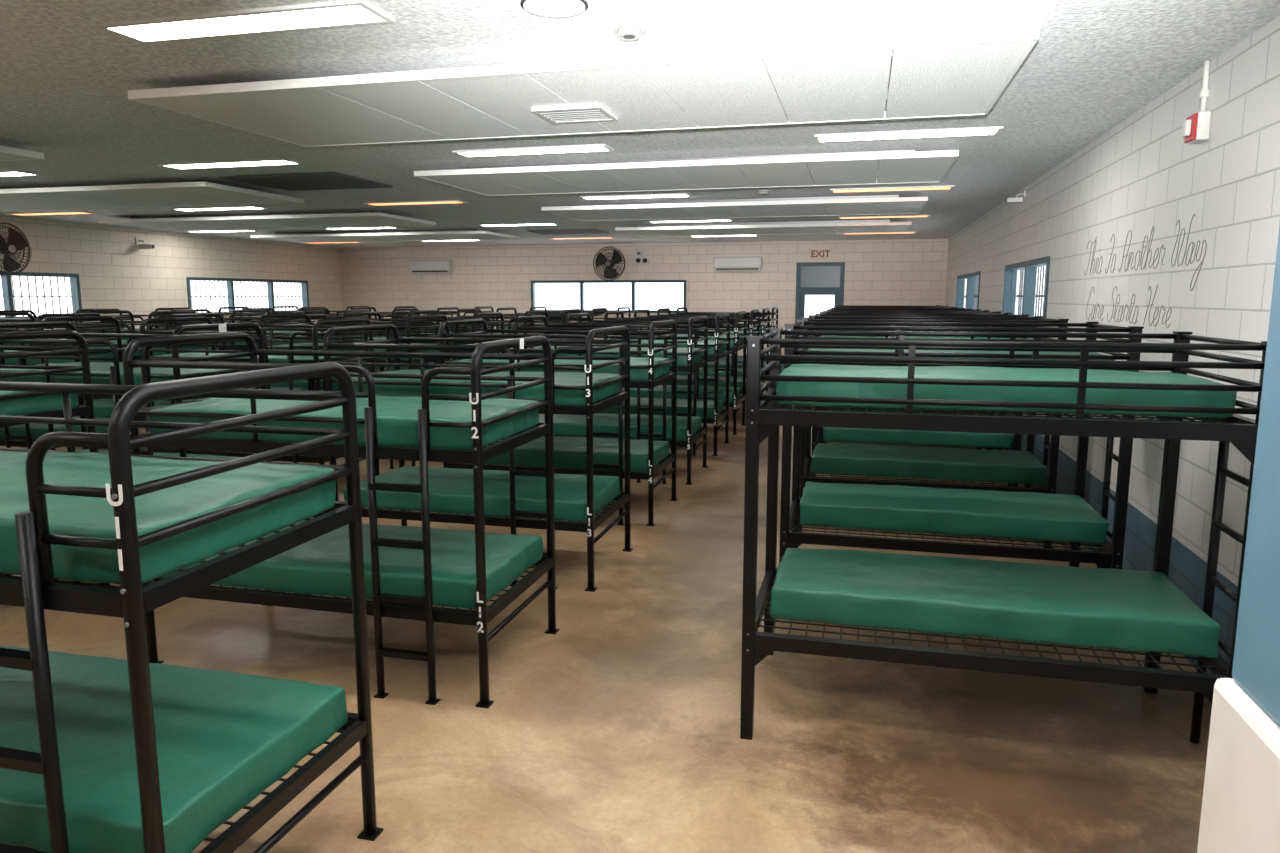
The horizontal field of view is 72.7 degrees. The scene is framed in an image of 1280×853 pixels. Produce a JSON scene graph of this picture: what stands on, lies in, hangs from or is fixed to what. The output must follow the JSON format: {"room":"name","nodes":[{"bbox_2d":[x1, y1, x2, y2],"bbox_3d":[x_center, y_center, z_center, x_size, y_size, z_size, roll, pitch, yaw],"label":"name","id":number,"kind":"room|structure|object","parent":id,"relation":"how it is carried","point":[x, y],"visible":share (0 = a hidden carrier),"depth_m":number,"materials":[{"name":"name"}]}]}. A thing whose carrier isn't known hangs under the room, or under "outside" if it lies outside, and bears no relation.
{"room":"shelter dormitory","nodes":[
{"label":"shelter dormitory","id":0,"kind":"room"},
{"bbox_2d":[0,216,342,329],"bbox_3d":[-10.196,-1.367,11.419,0.200,3.060,21.700,2,9,14],"label":"wall","id":1,"kind":"structure","parent":0,"point":[114,273],"depth_m":15.96,"materials":[{"name":"beige brick"}]},
{"bbox_2d":[0,222,30,274],"bbox_3d":[-9.441,-2.616,12.813,0.490,0.757,0.757,2,9,14],"label":"wall fan","id":2,"kind":"object","parent":1,"relation":"attached to","point":[15,241],"visible":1,"depth_m":12.84,"materials":[{"name":"black plastic"}]},
{"bbox_2d":[0,272,81,317],"bbox_3d":[-9.818,-1.902,12.703,0.188,0.740,3.700,2,9,14],"label":"window","id":3,"kind":"structure","parent":1,"relation":"in","point":[8,296],"depth_m":13.84,"materials":[{"name":"blue paint"}]},
{"bbox_2d":[135,237,154,248],"bbox_3d":[-8.828,-3.271,15.531,0.322,0.204,0.120,2,9,14],"label":"security camera","id":4,"kind":"object","parent":1,"relation":"attached to","point":[138,241],"visible":1,"depth_m":15.51,"materials":[{"name":"white plastic"}]},
{"bbox_2d":[186,277,308,312],"bbox_3d":[-8.313,-2.780,18.601,0.188,0.740,3.800,2,9,14],"label":"window","id":5,"kind":"structure","parent":1,"relation":"in","point":[304,283],"depth_m":18.51,"materials":[{"name":"blue paint"}]},
{"bbox_2d":[0,381,1211,852],"bbox_3d":[-3.167,0.482,9.900,14.700,0.150,22.100,2,9,14],"label":"floor","id":6,"kind":"structure","parent":0,"point":[615,730],"depth_m":3.82,"materials":[{"name":"concrete"}]},
{"bbox_2d":[0,312,37,345],"bbox_3d":[-9.071,-0.664,11.444,1.894,1.662,1.003,2,9,14],"label":"bunk bed","id":7,"kind":"object","parent":6,"relation":"on","point":[29,315],"visible":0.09,"depth_m":11.39,"materials":[{"name":"black metal"}]},
{"bbox_2d":[0,330,109,584],"bbox_3d":[-4.453,0.255,5.276,1.894,1.662,1.003,2,9,14],"label":"bunk bed","id":8,"kind":"object","parent":6,"relation":"on","point":[12,403],"visible":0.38,"depth_m":5.20,"materials":[{"name":"black metal"}]},
{"bbox_2d":[0,316,122,450],"bbox_3d":[-6.574,-0.324,9.165,1.894,1.662,1.003,2,9,14],"label":"bunk bed","id":9,"kind":"object","parent":6,"relation":"on","point":[24,434],"visible":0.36,"depth_m":8.73,"materials":[{"name":"black metal"}]},
{"bbox_2d":[0,310,135,400],"bbox_3d":[-8.673,-0.899,13.022,1.894,1.662,1.003,2,9,14],"label":"bunk bed","id":10,"kind":"object","parent":6,"relation":"on","point":[131,317],"visible":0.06,"depth_m":12.94,"materials":[{"name":"black metal"}]},
{"bbox_2d":[36,313,226,420],"bbox_3d":[-6.198,-0.554,10.710,1.894,1.662,1.003,2,9,14],"label":"bunk bed","id":11,"kind":"object","parent":6,"relation":"on","point":[103,407],"visible":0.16,"depth_m":10.43,"materials":[{"name":"black metal"}]},
{"bbox_2d":[0,321,270,461],"bbox_3d":[-4.045,0.020,6.851,1.894,1.662,1.003,2,9,14],"label":"bunk bed","id":12,"kind":"object","parent":6,"relation":"on","point":[109,373],"visible":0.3,"depth_m":6.44,"materials":[{"name":"black metal"}]},
{"bbox_2d":[75,309,211,338],"bbox_3d":[-8.275,-1.135,14.608,1.894,1.662,1.003,2,9,14],"label":"bunk bed","id":13,"kind":"object","parent":6,"relation":"on","point":[79,310],"visible":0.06,"depth_m":14.41,"materials":[{"name":"black metal"}]},
{"bbox_2d":[0,361,383,852],"bbox_3d":[-1.945,0.639,2.693,1.894,1.662,1.003,2,9,14],"label":"bunk bed","id":14,"kind":"object","parent":6,"relation":"on","point":[98,754],"visible":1,"depth_m":2.40,"materials":[{"name":"black"}]},
{"bbox_2d":[155,307,275,330],"bbox_3d":[-7.859,-1.372,16.197,1.894,1.662,1.003,2,9,14],"label":"bunk bed","id":15,"kind":"object","parent":6,"relation":"on","point":[241,314],"visible":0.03,"depth_m":16.04,"materials":[{"name":"black metal"}]},
{"bbox_2d":[148,311,310,399],"bbox_3d":[-5.769,-0.792,12.302,1.894,1.662,1.003,2,9,14],"label":"bunk bed","id":16,"kind":"object","parent":6,"relation":"on","point":[276,320],"visible":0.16,"depth_m":12.07,"materials":[{"name":"black metal"}]},
{"bbox_2d":[139,317,379,475],"bbox_3d":[-3.639,-0.210,8.400,1.894,1.662,1.003,2,9,14],"label":"bunk bed","id":17,"kind":"object","parent":6,"relation":"on","point":[268,358],"visible":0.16,"depth_m":8.01,"materials":[{"name":"black metal"}]},
{"bbox_2d":[218,307,326,324],"bbox_3d":[-7.454,-1.606,17.770,1.894,1.662,1.003,2,9,14],"label":"bunk bed","id":18,"kind":"object","parent":6,"relation":"on","point":[220,308],"visible":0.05,"depth_m":17.54,"materials":[{"name":"black metal"}]},
{"bbox_2d":[231,309,370,390],"bbox_3d":[-5.367,-1.030,13.900,1.894,1.662,1.003,2,9,14],"label":"bunk bed","id":19,"kind":"object","parent":6,"relation":"on","point":[297,383],"visible":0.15,"depth_m":13.56,"materials":[{"name":"black metal"}]},
{"bbox_2d":[273,306,370,322],"bbox_3d":[-7.045,-1.840,19.345,1.894,1.662,1.003,2,9,14],"label":"bunk bed","id":20,"kind":"object","parent":6,"relation":"on","point":[274,307],"visible":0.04,"depth_m":19.13,"materials":[{"name":"black metal"}]},
{"bbox_2d":[123,332,558,707],"bbox_3d":[-1.496,0.365,4.535,1.894,1.662,1.003,2,9,14],"label":"bunk bed","id":21,"kind":"object","parent":6,"relation":"on","point":[409,571],"visible":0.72,"depth_m":4.17,"materials":[{"name":"black"}]},
{"bbox_2d":[258,314,449,468],"bbox_3d":[-3.250,-0.452,10.023,1.894,1.662,1.003,2,9,14],"label":"bunk bed","id":22,"kind":"object","parent":6,"relation":"on","point":[309,324],"visible":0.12,"depth_m":9.68,"materials":[{"name":"black metal"}]},
{"bbox_2d":[297,308,420,371],"bbox_3d":[-4.965,-1.264,15.475,1.894,1.662,1.003,2,9,14],"label":"bunk bed","id":23,"kind":"object","parent":6,"relation":"on","point":[392,315],"visible":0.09,"depth_m":15.22,"materials":[{"name":"black metal"}]},
{"bbox_2d":[350,307,459,368],"bbox_3d":[-4.578,-1.498,17.044,1.894,1.662,1.003,2,9,14],"label":"bunk bed","id":24,"kind":"object","parent":6,"relation":"on","point":[352,308],"visible":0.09,"depth_m":16.87,"materials":[{"name":"black metal"}]},
{"bbox_2d":[341,311,504,370],"bbox_3d":[-2.848,-0.681,11.558,1.894,1.662,1.003,2,9,14],"label":"bunk bed","id":25,"kind":"object","parent":6,"relation":"on","point":[500,314],"visible":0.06,"depth_m":11.26,"materials":[{"name":"black metal"}]},
{"bbox_2d":[394,306,493,361],"bbox_3d":[-4.172,-1.733,18.624,1.894,1.662,1.003,2,9,14],"label":"bunk bed","id":26,"kind":"object","parent":6,"relation":"on","point":[396,307],"visible":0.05,"depth_m":18.45,"materials":[{"name":"black metal"}]},
{"bbox_2d":[323,324,632,591],"bbox_3d":[-1.094,0.131,6.107,1.894,1.662,1.003,2,9,14],"label":"bunk bed","id":27,"kind":"object","parent":6,"relation":"on","point":[513,493],"visible":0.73,"depth_m":5.79,"materials":[{"name":"black metal"}]},
{"bbox_2d":[407,310,548,363],"bbox_3d":[-2.415,-0.916,13.138,1.894,1.662,1.003,2,9,14],"label":"bunk bed","id":28,"kind":"object","parent":6,"relation":"on","point":[509,325],"visible":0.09,"depth_m":12.95,"materials":[{"name":"black metal"}]},
{"bbox_2d":[457,308,581,347],"bbox_3d":[-2.019,-1.151,14.712,1.894,1.662,1.003,2,9,14],"label":"bunk bed","id":29,"kind":"object","parent":6,"relation":"on","point":[562,316],"visible":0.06,"depth_m":14.40,"materials":[{"name":"black metal"}]},
{"bbox_2d":[496,307,607,352],"bbox_3d":[-1.630,-1.382,16.268,1.894,1.662,1.003,2,9,14],"label":"bunk bed","id":30,"kind":"object","parent":6,"relation":"on","point":[592,314],"visible":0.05,"depth_m":15.98,"materials":[{"name":"black metal"}]},
{"bbox_2d":[439,318,677,525],"bbox_3d":[-0.690,-0.105,7.690,1.894,1.662,1.003,2,9,14],"label":"bunk bed","id":31,"kind":"object","parent":6,"relation":"on","point":[569,451],"visible":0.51,"depth_m":7.34,"materials":[{"name":"black"}]},
{"bbox_2d":[530,306,630,347],"bbox_3d":[-1.218,-1.623,17.882,1.894,1.662,1.003,2,9,14],"label":"bunk bed","id":32,"kind":"object","parent":6,"relation":"on","point":[543,307],"visible":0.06,"depth_m":17.84,"materials":[{"name":"black metal"}]},
{"bbox_2d":[513,315,707,484],"bbox_3d":[-0.289,-0.339,9.263,1.894,1.662,1.003,2,9,14],"label":"bunk bed","id":33,"kind":"object","parent":6,"relation":"on","point":[689,359],"visible":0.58,"depth_m":8.93,"materials":[{"name":"black metal"}]},
{"bbox_2d":[565,312,729,455],"bbox_3d":[0.113,-0.573,10.835,1.894,1.662,1.003,2,9,14],"label":"bunk bed","id":34,"kind":"object","parent":6,"relation":"on","point":[716,351],"visible":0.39,"depth_m":10.48,"materials":[{"name":"black metal"}]},
{"bbox_2d":[604,311,746,434],"bbox_3d":[0.514,-0.807,12.408,1.894,1.662,1.003,2,9,14],"label":"bunk bed","id":35,"kind":"object","parent":6,"relation":"on","point":[736,344],"visible":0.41,"depth_m":12.05,"materials":[{"name":"black metal"}]},
{"bbox_2d":[634,309,759,417],"bbox_3d":[0.916,-1.042,13.981,1.894,1.662,1.003,2,9,14],"label":"bunk bed","id":36,"kind":"object","parent":6,"relation":"on","point":[681,380],"visible":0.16,"depth_m":13.65,"materials":[{"name":"black metal"}]},
{"bbox_2d":[657,308,769,405],"bbox_3d":[1.317,-1.276,15.554,1.894,1.662,1.003,2,9,14],"label":"bunk bed","id":37,"kind":"object","parent":6,"relation":"on","point":[762,331],"visible":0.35,"depth_m":15.23,"materials":[{"name":"black metal"}]},
{"bbox_2d":[676,307,777,374],"bbox_3d":[1.718,-1.510,17.126,1.894,1.662,1.003,2,9,14],"label":"bunk bed","id":38,"kind":"object","parent":6,"relation":"on","point":[710,364],"visible":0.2,"depth_m":16.83,"materials":[{"name":"black metal"}]},
{"bbox_2d":[837,305,943,306],"bbox_3d":[4.665,-1.424,16.402,1.887,1.706,0.970,2,9,14],"label":"bunk bed","id":39,"kind":"object","parent":6,"relation":"on","point":[837,305],"visible":0.02,"depth_m":16.04,"materials":[{"name":"black metal"}]},
{"bbox_2d":[835,306,953,307],"bbox_3d":[4.278,-1.190,14.826,1.887,1.706,0.970,2,9,14],"label":"bunk bed","id":40,"kind":"object","parent":6,"relation":"on","point":[835,306],"visible":0.02,"depth_m":14.89,"materials":[{"name":"black metal"}]},
{"bbox_2d":[832,307,964,308],"bbox_3d":[3.872,-0.956,13.254,1.887,1.706,0.970,2,9,14],"label":"bunk bed","id":41,"kind":"object","parent":6,"relation":"on","point":[832,307],"visible":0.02,"depth_m":12.77,"materials":[{"name":"black metal"}]},
{"bbox_2d":[828,308,980,310],"bbox_3d":[3.480,-0.721,11.679,1.887,1.706,0.970,2,9,14],"label":"bunk bed","id":42,"kind":"object","parent":6,"relation":"on","point":[967,309],"visible":0.04,"depth_m":11.31,"materials":[{"name":"black metal"}]},
{"bbox_2d":[822,310,1000,449],"bbox_3d":[3.081,-0.487,10.106,1.887,1.706,0.970,2,9,14],"label":"bunk bed","id":43,"kind":"object","parent":6,"relation":"on","point":[826,311],"visible":0.02,"depth_m":9.84,"materials":[{"name":"black metal"}]},
{"bbox_2d":[811,312,1029,485],"bbox_3d":[2.676,-0.253,8.534,1.887,1.706,0.970,2,9,14],"label":"bunk bed","id":44,"kind":"object","parent":6,"relation":"on","point":[1000,441],"visible":0.35,"depth_m":8.33,"materials":[{"name":"black metal"}]},
{"bbox_2d":[799,315,1068,547],"bbox_3d":[2.254,-0.019,6.966,1.887,1.706,0.970,2,9,14],"label":"bunk bed","id":45,"kind":"object","parent":6,"relation":"on","point":[916,462],"visible":0.56,"depth_m":6.79,"materials":[{"name":"black"}]},
{"bbox_2d":[779,320,1143,568],"bbox_3d":[1.865,0.217,5.380,1.887,1.706,0.970,2,9,14],"label":"bunk bed","id":46,"kind":"object","parent":6,"relation":"on","point":[1034,516],"visible":0.57,"depth_m":5.14,"materials":[{"name":"black"}]},
{"bbox_2d":[740,328,1266,743],"bbox_3d":[1.454,0.451,3.810,1.887,1.706,0.970,2,9,14],"label":"bunk bed","id":47,"kind":"object","parent":6,"relation":"on","point":[1136,611],"visible":0.98,"depth_m":3.54,"materials":[{"name":"black"}]},
{"bbox_2d":[0,0,1279,247],"bbox_3d":[-3.167,-2.693,9.427,14.700,0.150,22.100,2,9,14],"label":"ceiling","id":48,"kind":"structure","parent":0,"point":[66,80],"depth_m":4.97,"materials":[{"name":"paint"}]},
{"bbox_2d":[0,170,40,176],"bbox_3d":[-6.576,-2.487,8.608,1.320,0.014,0.270,2,9,14],"label":"ceiling light","id":49,"kind":"object","parent":48,"relation":"attached to","point":[8,173],"depth_m":8.48,"materials":[{"name":"white plastic"}]},
{"bbox_2d":[0,146,43,160],"bbox_3d":[-7.255,-2.165,6.764,4.724,0.109,1.610,2,9,14],"label":"acoustic panel","id":50,"kind":"object","parent":48,"relation":"attached to","point":[6,153],"depth_m":6.85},
{"bbox_2d":[6,211,95,215],"bbox_3d":[-8.507,-3.076,12.558,1.320,0.014,0.270,2,9,14],"label":"ceiling light","id":51,"kind":"object","parent":48,"relation":"attached to","point":[62,212],"depth_m":12.52,"materials":[{"name":"plastic"}]},
{"bbox_2d":[0,180,303,211],"bbox_3d":[-6.427,-2.648,10.005,4.724,0.109,1.610,2,9,14],"label":"acoustic panel","id":52,"kind":"object","parent":48,"relation":"attached to","point":[186,193],"depth_m":9.59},
{"bbox_2d":[171,206,266,210],"bbox_3d":[-5.744,-2.973,11.868,1.320,0.014,0.270,2,9,14],"label":"ceiling light","id":53,"kind":"object","parent":48,"relation":"attached to","point":[232,207],"depth_m":11.81,"materials":[{"name":"white plastic"}]},
{"bbox_2d":[186,229,257,232],"bbox_3d":[-7.650,-3.576,15.915,1.320,0.014,0.270,2,9,14],"label":"ceiling light","id":54,"kind":"object","parent":48,"relation":"attached to","point":[245,230],"depth_m":15.93,"materials":[{"name":"white plastic"}]},
{"bbox_2d":[158,158,302,169],"bbox_3d":[-3.716,-2.381,7.893,1.320,0.014,0.270,2,9,14],"label":"ceiling light","id":55,"kind":"object","parent":48,"relation":"attached to","point":[279,161],"depth_m":7.87,"materials":[{"name":"white plastic"}]},
{"bbox_2d":[96,0,394,43],"bbox_3d":[-1.742,-1.776,3.830,1.320,0.014,0.270,2,9,14],"label":"ceiling light","id":56,"kind":"object","parent":48,"relation":"attached to","point":[345,13],"depth_m":3.81,"materials":[{"name":"white plastic"}]},
{"bbox_2d":[97,210,435,230],"bbox_3d":[-5.620,-3.119,13.170,4.724,0.109,1.610,2,9,14],"label":"acoustic panel","id":57,"kind":"object","parent":48,"relation":"hanging from","point":[367,218],"depth_m":12.85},
{"bbox_2d":[219,172,392,190],"bbox_3d":[-3.458,-2.558,9.105,1.300,0.020,1.100,2,9,14],"label":"ceiling panel","id":58,"kind":"object","parent":48,"relation":"in","point":[313,180],"visible":1,"depth_m":9.00,"materials":[{"name":"grey"}]},
{"bbox_2d":[309,242,361,243],"bbox_3d":[-6.806,-4.068,19.223,1.320,0.014,0.270,2,9,14],"label":"ceiling light","id":59,"kind":"object","parent":48,"relation":"attached to","point":[331,242],"depth_m":19.18,"materials":[{"name":"yellow plastic"}]},
{"bbox_2d":[323,226,398,229],"bbox_3d":[-4.887,-3.473,15.225,1.320,0.014,0.270,2,9,14],"label":"ceiling light","id":60,"kind":"object","parent":48,"relation":"attached to","point":[382,227],"depth_m":15.23,"materials":[{"name":"white plastic"}]},
{"bbox_2d":[250,229,519,242],"bbox_3d":[-4.787,-3.605,16.431,4.724,0.109,1.610,2,9,14],"label":"acoustic panel","id":61,"kind":"object","parent":48,"relation":"hanging from","point":[434,234],"depth_m":16.11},
{"bbox_2d":[363,200,466,205],"bbox_3d":[-2.884,-2.867,11.154,1.320,0.014,0.270,2,9,14],"label":"ceiling light","id":62,"kind":"object","parent":48,"relation":"attached to","point":[436,201],"depth_m":11.12,"materials":[{"name":"yellow plastic"}]},
{"bbox_2d":[425,240,481,241],"bbox_3d":[-4.043,-3.966,18.533,1.320,0.014,0.270,2,9,14],"label":"ceiling light","id":63,"kind":"object","parent":48,"relation":"attached to","point":[448,240],"depth_m":18.51,"materials":[{"name":"white plastic"}]},
{"bbox_2d":[478,223,558,225],"bbox_3d":[-2.027,-3.366,14.510,1.320,0.014,0.270,2,9,14],"label":"ceiling light","id":64,"kind":"object","parent":48,"relation":"attached to","point":[520,224],"depth_m":14.42,"materials":[{"name":"white plastic"}]},
{"bbox_2d":[452,144,613,156],"bbox_3d":[-0.885,-2.276,7.186,1.320,0.014,0.270,2,9,14],"label":"ceiling light","id":65,"kind":"object","parent":48,"relation":"attached to","point":[594,147],"depth_m":7.15,"materials":[{"name":"white plastic"}]},
{"bbox_2d":[520,0,587,17],"bbox_3d":[-0.355,-1.743,3.606,0.280,0.014,0.280,2,9,14],"label":"ceiling speaker","id":66,"kind":"object","parent":48,"relation":"in","point":[545,8],"depth_m":3.60},
{"bbox_2d":[527,229,608,234],"bbox_3d":[-1.320,-3.595,16.069,1.300,0.020,0.900,2,9,14],"label":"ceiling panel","id":67,"kind":"object","parent":48,"relation":"in","point":[560,231],"visible":1,"depth_m":15.90,"materials":[{"name":"grey"}]},
{"bbox_2d":[531,104,617,123],"bbox_3d":[-0.385,-1.867,5.201,0.420,0.020,0.380,2,9,14],"label":"ceiling vent","id":68,"kind":"object","parent":48,"relation":"in","point":[588,112],"visible":1,"depth_m":5.16,"materials":[{"name":"white plastic"}]},
{"bbox_2d":[550,237,614,238],"bbox_3d":[-1.182,-3.859,17.819,1.320,0.014,0.270,2,9,14],"label":"ceiling light","id":69,"kind":"object","parent":48,"relation":"attached to","point":[569,237],"depth_m":17.84,"materials":[{"name":"plastic"}]},
{"bbox_2d":[128,27,1038,146],"bbox_3d":[-0.378,-1.911,5.057,4.704,0.109,1.630,2,9,14],"label":"acoustic panel","id":70,"kind":"object","parent":48,"relation":"attached to","point":[965,73],"depth_m":4.73,"materials":[{"name":"white"}]},
{"bbox_2d":[613,22,645,39],"bbox_3d":[-0.049,-1.775,3.919,0.150,0.042,0.150,2,9,14],"label":"smoke detector","id":71,"kind":"object","parent":48,"relation":"attached to","point":[627,30],"visible":1,"depth_m":3.88,"materials":[{"name":"grey plastic"}]},
{"bbox_2d":[580,193,691,199],"bbox_3d":[-0.053,-2.761,10.447,1.320,0.014,0.270,2,9,14],"label":"ceiling light","id":72,"kind":"object","parent":48,"relation":"attached to","point":[674,194],"depth_m":10.40,"materials":[{"name":"white plastic"}]},
{"bbox_2d":[414,150,958,195],"bbox_3d":[0.413,-2.372,8.155,4.704,0.109,1.630,2,9,14],"label":"acoustic panel","id":73,"kind":"object","parent":48,"relation":"hanging from","point":[895,166],"depth_m":7.87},
{"bbox_2d":[648,219,732,222],"bbox_3d":[0.804,-3.261,13.803,1.320,0.014,0.270,2,9,14],"label":"ceiling light","id":74,"kind":"object","parent":48,"relation":"attached to","point":[703,220],"depth_m":13.78,"materials":[{"name":"white plastic"}]},
{"bbox_2d":[691,235,757,236],"bbox_3d":[1.649,-3.754,17.112,1.320,0.014,0.270,2,9,14],"label":"ceiling light","id":75,"kind":"object","parent":48,"relation":"attached to","point":[721,235],"depth_m":17.00,"materials":[{"name":"white plastic"}]},
{"bbox_2d":[541,195,927,220],"bbox_3d":[1.220,-2.844,11.319,4.704,0.109,1.630,2,9,14],"label":"acoustic panel","id":76,"kind":"object","parent":48,"relation":"hanging from","point":[883,204],"depth_m":11.01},
{"bbox_2d":[615,220,911,236],"bbox_3d":[2.065,-3.336,14.628,4.704,0.109,1.630,2,9,14],"label":"acoustic panel","id":77,"kind":"object","parent":48,"relation":"hanging from","point":[846,226],"depth_m":14.28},
{"bbox_2d":[757,190,770,194],"bbox_3d":[1.414,-2.670,9.930,0.160,0.042,0.160,2,9,14],"label":"smoke detector","id":78,"kind":"object","parent":48,"relation":"attached to","point":[761,192],"visible":1,"depth_m":9.88,"materials":[{"name":"grey plastic"}]},
{"bbox_2d":[843,231,915,233],"bbox_3d":[4.509,-3.648,16.398,1.320,0.014,0.270,2,9,14],"label":"ceiling light","id":79,"kind":"object","parent":48,"relation":"attached to","point":[913,231],"depth_m":16.46,"materials":[{"name":"plastic"}]},
{"bbox_2d":[838,215,929,218],"bbox_3d":[3.665,-3.155,13.089,1.320,0.014,0.270,2,9,14],"label":"ceiling light","id":80,"kind":"object","parent":48,"relation":"attached to","point":[886,216],"depth_m":13.05,"materials":[{"name":"plastic"}]},
{"bbox_2d":[830,185,954,192],"bbox_3d":[2.808,-2.655,9.733,1.320,0.014,0.270,2,9,14],"label":"ceiling light","id":81,"kind":"object","parent":48,"relation":"attached to","point":[947,187],"depth_m":9.71,"materials":[{"name":"plastic"}]},
{"bbox_2d":[814,126,1002,142],"bbox_3d":[1.975,-2.169,6.472,1.320,0.014,0.270,2,9,14],"label":"ceiling light","id":82,"kind":"object","parent":48,"relation":"attached to","point":[978,131],"depth_m":6.43,"materials":[{"name":"white plastic"}]},
{"bbox_2d":[340,239,947,372],"bbox_3d":[-0.486,-2.669,20.165,14.700,3.060,0.200,2,9,14],"label":"wall","id":83,"kind":"structure","parent":0,"point":[896,272],"depth_m":19.63,"materials":[{"name":"beige brick"}]},
{"bbox_2d":[410,260,452,272],"bbox_3d":[-5.022,-3.844,20.927,1.050,0.300,0.220,2,9,14],"label":"air conditioner","id":84,"kind":"object","parent":83,"relation":"attached to","point":[416,266],"visible":1,"depth_m":20.82,"materials":[{"name":"white plastic"}]},
{"bbox_2d":[531,280,685,312],"bbox_3d":[-0.752,-3.007,20.125,3.720,0.740,0.150,2,9,14],"label":"window","id":85,"kind":"structure","parent":83,"relation":"in","point":[633,282],"depth_m":20.00,"materials":[{"name":"white glass"}]},
{"bbox_2d":[593,247,624,280],"bbox_3d":[-0.659,-3.681,19.693,0.757,0.757,0.490,2,9,14],"label":"wall fan","id":86,"kind":"object","parent":83,"relation":"attached to","point":[609,272],"visible":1,"depth_m":19.53,"materials":[{"name":"black plastic"}]},
{"bbox_2d":[637,247,643,255],"bbox_3d":[0.006,-3.950,19.589,0.110,0.187,0.295,2,9,14],"label":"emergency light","id":87,"kind":"object","parent":83,"relation":"attached to","point":[641,249],"visible":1,"depth_m":19.69,"materials":[{"name":"white plastic"}]},
{"bbox_2d":[636,257,648,262],"bbox_3d":[0.049,-3.758,19.667,0.280,0.120,0.180,2,9,14],"label":"emergency light","id":88,"kind":"object","parent":83,"relation":"attached to","point":[646,259],"visible":1,"depth_m":19.61,"materials":[{"name":"white plastic"}]},
{"bbox_2d":[714,256,761,270],"bbox_3d":[2.153,-3.578,19.136,1.050,0.300,0.220,2,9,14],"label":"air conditioner","id":89,"kind":"object","parent":83,"relation":"attached to","point":[720,263],"visible":1,"depth_m":19.03,"materials":[{"name":"white plastic"}]},
{"bbox_2d":[795,262,844,350],"bbox_3d":[3.924,-2.273,19.072,1.026,2.598,0.150,2,9,14],"label":"door","id":90,"kind":"structure","parent":83,"relation":"in","point":[816,278],"depth_m":18.91,"materials":[{"name":"blue paint"}]},
{"bbox_2d":[809,249,831,258],"bbox_3d":[3.894,-3.723,18.757,0.480,0.200,0.052,2,9,14],"label":"exit sign","id":91,"kind":"object","parent":83,"relation":"attached to","point":[813,253],"visible":1,"depth_m":18.74,"materials":[{"name":"beige plastic"}]},
{"bbox_2d":[945,15,1279,673],"bbox_3d":[3.861,-0.844,7.909,0.204,3.060,21.700,2,9,14],"label":"wall","id":92,"kind":"structure","parent":0,"point":[1139,175],"depth_m":4.97,"materials":[{"name":"white brick"}]},
{"bbox_2d":[956,271,980,309],"bbox_3d":[5.529,-2.174,14.532,0.188,0.740,3.200,2,9,14],"label":"window","id":93,"kind":"structure","parent":92,"relation":"in","point":[973,279],"depth_m":14.53,"materials":[{"name":"blue paint"}]},
{"bbox_2d":[1006,191,1025,202],"bbox_3d":[4.151,-2.539,9.615,0.188,0.119,0.070,2,9,14],"label":"security camera","id":94,"kind":"object","parent":92,"relation":"attached to","point":[1017,199],"visible":1,"depth_m":9.60,"materials":[{"name":"white plastic"}]},
{"bbox_2d":[1002,256,1049,332],"bbox_3d":[4.232,-1.417,9.449,0.188,0.740,2.600,2,9,14],"label":"window","id":95,"kind":"structure","parent":92,"relation":"in","point":[1027,303],"depth_m":9.43,"materials":[{"name":"blue paint"}]},
{"bbox_2d":[1182,61,1210,143],"bbox_3d":[2.893,-1.683,4.516,0.102,0.399,0.140,2,9,14],"label":"fire alarm strobe","id":96,"kind":"object","parent":92,"relation":"attached to","point":[1196,128],"visible":1,"depth_m":4.48,"materials":[{"name":"white paint"}]},
{"bbox_2d":[1197,224,1279,852],"bbox_3d":[1.483,0.178,1.050,1.016,3.059,0.950,2,9,14],"label":"wall pier","id":97,"kind":"object","parent":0,"point":[1240,810],"visible":1,"depth_m":1.54,"materials":[{"name":"paint"}]}
]}

